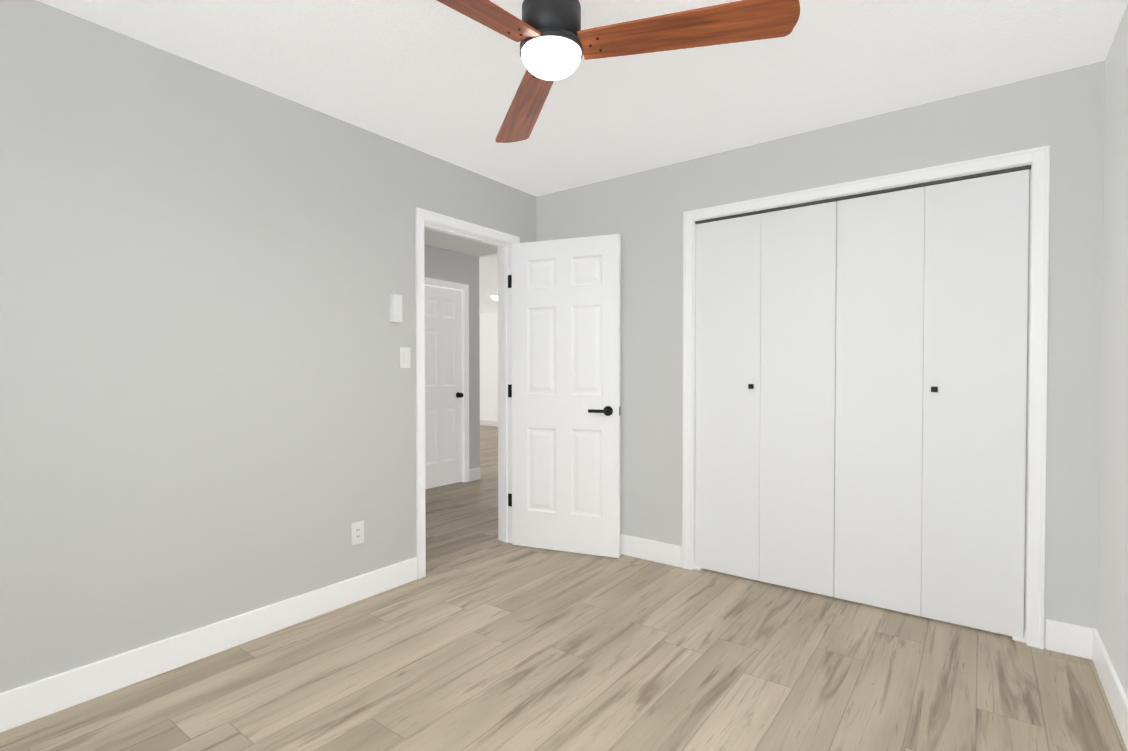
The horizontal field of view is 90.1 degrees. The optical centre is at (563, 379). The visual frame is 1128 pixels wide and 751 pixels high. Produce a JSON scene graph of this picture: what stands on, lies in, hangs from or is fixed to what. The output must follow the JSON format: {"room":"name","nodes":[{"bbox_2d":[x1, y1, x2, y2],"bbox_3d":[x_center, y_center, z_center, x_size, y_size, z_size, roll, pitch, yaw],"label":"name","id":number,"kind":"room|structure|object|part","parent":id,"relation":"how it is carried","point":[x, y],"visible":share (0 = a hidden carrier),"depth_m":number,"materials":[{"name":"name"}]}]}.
{"room":"empty bedroom","nodes":[
{"label":"empty bedroom","id":0,"kind":"room"},
{"bbox_2d":[0,0,535,692],"bbox_3d":[0.295,-0.109,4.827,0.120,2.440,9.620,1,1,37],"label":"wall","id":1,"kind":"structure","parent":0,"point":[206,400],"depth_m":2.27,"materials":[{"name":"grey paint"}]},
{"bbox_2d":[0,557,416,732],"bbox_3d":[-1.634,1.087,2.132,0.015,0.128,2.665,1,1,37],"label":"baseboard","id":2,"kind":"structure","parent":1,"relation":"attached to","point":[44,697],"depth_m":2.25,"materials":[{"name":"white wood"}]},
{"bbox_2d":[351,520,363,545],"bbox_3d":[-1.063,0.790,2.902,0.010,0.116,0.072,1,1,37],"label":"electrical outlet plate","id":3,"kind":"object","parent":1,"relation":"attached to","point":[357,532],"visible":1,"depth_m":2.90,"materials":[{"name":"white plastic"}]},
{"bbox_2d":[390,294,401,322],"bbox_3d":[-0.913,-0.388,3.061,0.040,0.150,0.056,1,1,37],"label":"thermostat","id":4,"kind":"object","parent":1,"relation":"attached to","point":[395,308],"visible":1,"depth_m":3.04,"materials":[{"name":"white plastic"}]},
{"bbox_2d":[399,347,410,367],"bbox_3d":[-0.883,-0.124,3.130,0.010,0.116,0.072,1,1,37],"label":"switch plate","id":5,"kind":"object","parent":1,"relation":"attached to","point":[404,357],"visible":1,"depth_m":3.12,"materials":[{"name":"white plastic"}]},
{"bbox_2d":[415,207,519,578],"bbox_3d":[-0.630,0.075,3.583,0.162,2.109,0.877,1,1,37],"label":"door frame","id":6,"kind":"structure","parent":1,"relation":"attached to","point":[503,242],"depth_m":3.66,"materials":[{"name":"white wood"}]},
{"bbox_2d":[512,234,620,557],"bbox_3d":[-0.002,0.102,3.677,0.762,2.032,0.141,0,1,22],"label":"bedroom door","id":7,"kind":"structure","parent":6,"relation":"attached to","point":[566,335],"depth_m":3.65,"materials":[{"name":"white paint"}]},
{"bbox_3d":[0.245,0.195,3.580,0.149,0.062,0.141,0,1,22],"label":"handle","id":8,"kind":"part","parent":7,"relation":"part of","materials":[{"name":"black metal"}]},
{"bbox_2d":[424,244,479,468],"bbox_3d":[-2.183,-0.106,4.593,0.120,2.440,4.050,1,1,37],"label":"wall","id":9,"kind":"structure","parent":0,"point":[442,264],"depth_m":6.08,"materials":[{"name":"paint"}]},
{"bbox_2d":[425,285,462,488],"bbox_3d":[-1.252,0.071,5.748,0.095,2.032,0.604,1,1,37],"label":"hall door","id":10,"kind":"structure","parent":9,"relation":"in","point":[443,399],"depth_m":5.79,"materials":[{"name":"paint"}]},
{"bbox_3d":[-1.097,0.160,5.929,0.060,0.062,0.062,1,1,37],"label":"handle","id":11,"kind":"part","parent":10,"relation":"part of","materials":[{"name":"black metal"}]},
{"bbox_2d":[425,278,468,481],"bbox_3d":[-1.300,0.042,5.784,0.162,2.109,0.732,1,1,37],"label":"door frame","id":12,"kind":"structure","parent":9,"relation":"attached to","point":[464,288],"depth_m":6.00,"materials":[{"name":"paint"}]},
{"bbox_2d":[424,228,497,314],"bbox_3d":[-2.625,-1.402,7.686,8.000,0.060,8.720,1,1,37],"label":"ceiling","id":13,"kind":"structure","parent":0,"point":[434,238],"depth_m":6.09,"materials":[{"name":"white paint"}]},
{"bbox_2d":[491,293,497,300],"bbox_3d":[-1.082,-1.343,9.144,0.220,0.100,0.220,1,1,37],"label":"ceiling light","id":14,"kind":"object","parent":13,"relation":"attached to","point":[494,296],"visible":0.6,"depth_m":9.06,"materials":[{"name":"white"}]},
{"bbox_2d":[480,313,497,420],"bbox_3d":[0.034,-0.202,11.085,8.000,2.440,0.120,1,1,37],"label":"wall","id":15,"kind":"structure","parent":0,"point":[488,366],"depth_m":12.25,"materials":[{"name":"paint"}]},
{"bbox_2d":[480,419,497,426],"bbox_3d":[-0.054,0.954,11.084,7.880,0.128,0.015,1,1,37],"label":"baseboard","id":16,"kind":"structure","parent":15,"relation":"attached to","point":[482,422],"depth_m":12.24,"materials":[{"name":"white wood"}]},
{"bbox_2d":[0,425,1126,750],"bbox_3d":[-1.640,1.113,6.357,11.210,0.050,9.740,1,1,37],"label":"floor","id":17,"kind":"structure","parent":0,"point":[507,646],"depth_m":2.18,"materials":[{"name":"brown wood"}]},
{"bbox_2d":[37,0,1127,196],"bbox_3d":[0.082,-1.316,1.929,2.970,0.060,4.500,1,1,37],"label":"ceiling","id":18,"kind":"structure","parent":0,"point":[437,79],"depth_m":2.33,"materials":[{"name":"white paint"}]},
{"bbox_2d":[436,0,799,142],"bbox_3d":[-0.069,-1.078,1.510,1.178,0.404,1.110,1,1,37],"label":"fan","id":19,"kind":"object","parent":18,"relation":"hanging from","point":[554,40],"visible":1,"depth_m":1.54,"materials":[{"name":"brown wood"}]},
{"bbox_3d":[-0.301,-0.945,1.352,0.579,0.009,0.138,-1,13,-45],"label":"blade","id":20,"kind":"part","parent":19,"relation":"part of","materials":[{"name":"brown wood"}]},
{"bbox_3d":[-0.137,-0.954,1.985,0.138,0.009,0.579,-13,4,-15],"label":"blade","id":21,"kind":"part","parent":19,"relation":"part of","materials":[{"name":"brown wood"}]},
{"bbox_3d":[0.329,-0.947,1.525,0.579,0.009,0.138,0,-11,15],"label":"blade","id":22,"kind":"part","parent":19,"relation":"part of","materials":[{"name":"brown wood"}]},
{"bbox_2d":[536,61,1104,647],"bbox_3d":[1.029,-0.085,3.224,2.970,2.440,0.120,1,1,37],"label":"wall","id":23,"kind":"structure","parent":0,"point":[1060,113],"depth_m":2.70,"materials":[{"name":"grey paint"}]},
{"bbox_2d":[620,534,681,567],"bbox_3d":[0.255,1.063,3.732,1.140,0.128,0.015,1,1,37],"label":"baseboard","id":24,"kind":"structure","parent":23,"relation":"attached to","point":[664,553],"depth_m":3.51,"materials":[{"name":"white wood"}]},
{"bbox_2d":[695,214,760,580],"bbox_3d":[0.940,0.099,3.247,0.379,2.047,0.054,1,1,37],"label":"closet door","id":25,"kind":"structure","parent":23,"relation":"in","point":[728,360],"depth_m":3.24,"materials":[{"name":"paint"}]},
{"bbox_3d":[1.048,0.036,3.147,0.026,0.026,0.024,1,1,37],"label":"knob","id":26,"kind":"part","parent":25,"relation":"part of","materials":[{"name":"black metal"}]},
{"bbox_2d":[760,201,836,596],"bbox_3d":[1.254,0.102,3.029,0.379,2.047,0.030,1,1,37],"label":"closet door","id":27,"kind":"structure","parent":23,"relation":"in","point":[798,383],"depth_m":3.01,"materials":[{"name":"paint"}]},
{"bbox_2d":[695,165,1030,223],"bbox_3d":[1.408,-0.929,2.899,1.540,0.012,0.038,1,1,37],"label":"door track","id":28,"kind":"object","parent":23,"relation":"attached to","point":[1020,168],"depth_m":2.78,"materials":[{"name":"grey metal"}]},
{"bbox_2d":[682,145,1049,649],"bbox_3d":[1.417,0.073,2.926,1.656,2.133,0.141,1,1,37],"label":"trim","id":29,"kind":"structure","parent":23,"relation":"attached to","point":[1037,159],"depth_m":2.45,"materials":[{"name":"white wood"}]},
{"bbox_2d":[834,187,924,615],"bbox_3d":[1.562,0.106,2.800,0.379,2.047,0.030,1,1,37],"label":"closet door","id":30,"kind":"structure","parent":23,"relation":"in","point":[879,386],"depth_m":2.78,"materials":[{"name":"paint"}]},
{"bbox_2d":[921,169,1028,638],"bbox_3d":[1.861,0.109,2.563,0.379,2.047,0.054,1,1,37],"label":"closet door","id":31,"kind":"structure","parent":23,"relation":"in","point":[975,378],"depth_m":2.55,"materials":[{"name":"paint"}]},
{"bbox_3d":[1.736,0.043,2.636,0.026,0.026,0.024,1,1,37],"label":"knob","id":32,"kind":"part","parent":31,"relation":"part of","materials":[{"name":"black metal"}]},
{"bbox_2d":[835,171,1029,592],"bbox_3d":[1.458,-0.094,3.802,2.970,2.440,0.120,1,1,37],"label":"wall","id":33,"kind":"structure","parent":0,"point":[1026,390],"depth_m":2.99,"materials":[{"name":"grey paint"}]},
{"bbox_2d":[1097,4,1127,697],"bbox_3d":[1.322,-0.053,1.026,0.120,2.440,4.740,1,1,37],"label":"wall","id":34,"kind":"structure","parent":0,"point":[1112,615],"depth_m":2.05,"materials":[{"name":"grey paint"}]},
{"bbox_2d":[1084,627,1127,750],"bbox_3d":[1.053,1.107,0.795,0.015,0.128,3.780,1,1,37],"label":"baseboard","id":35,"kind":"structure","parent":34,"relation":"attached to","point":[1094,648],"depth_m":2.02,"materials":[{"name":"white wood"}]}
]}

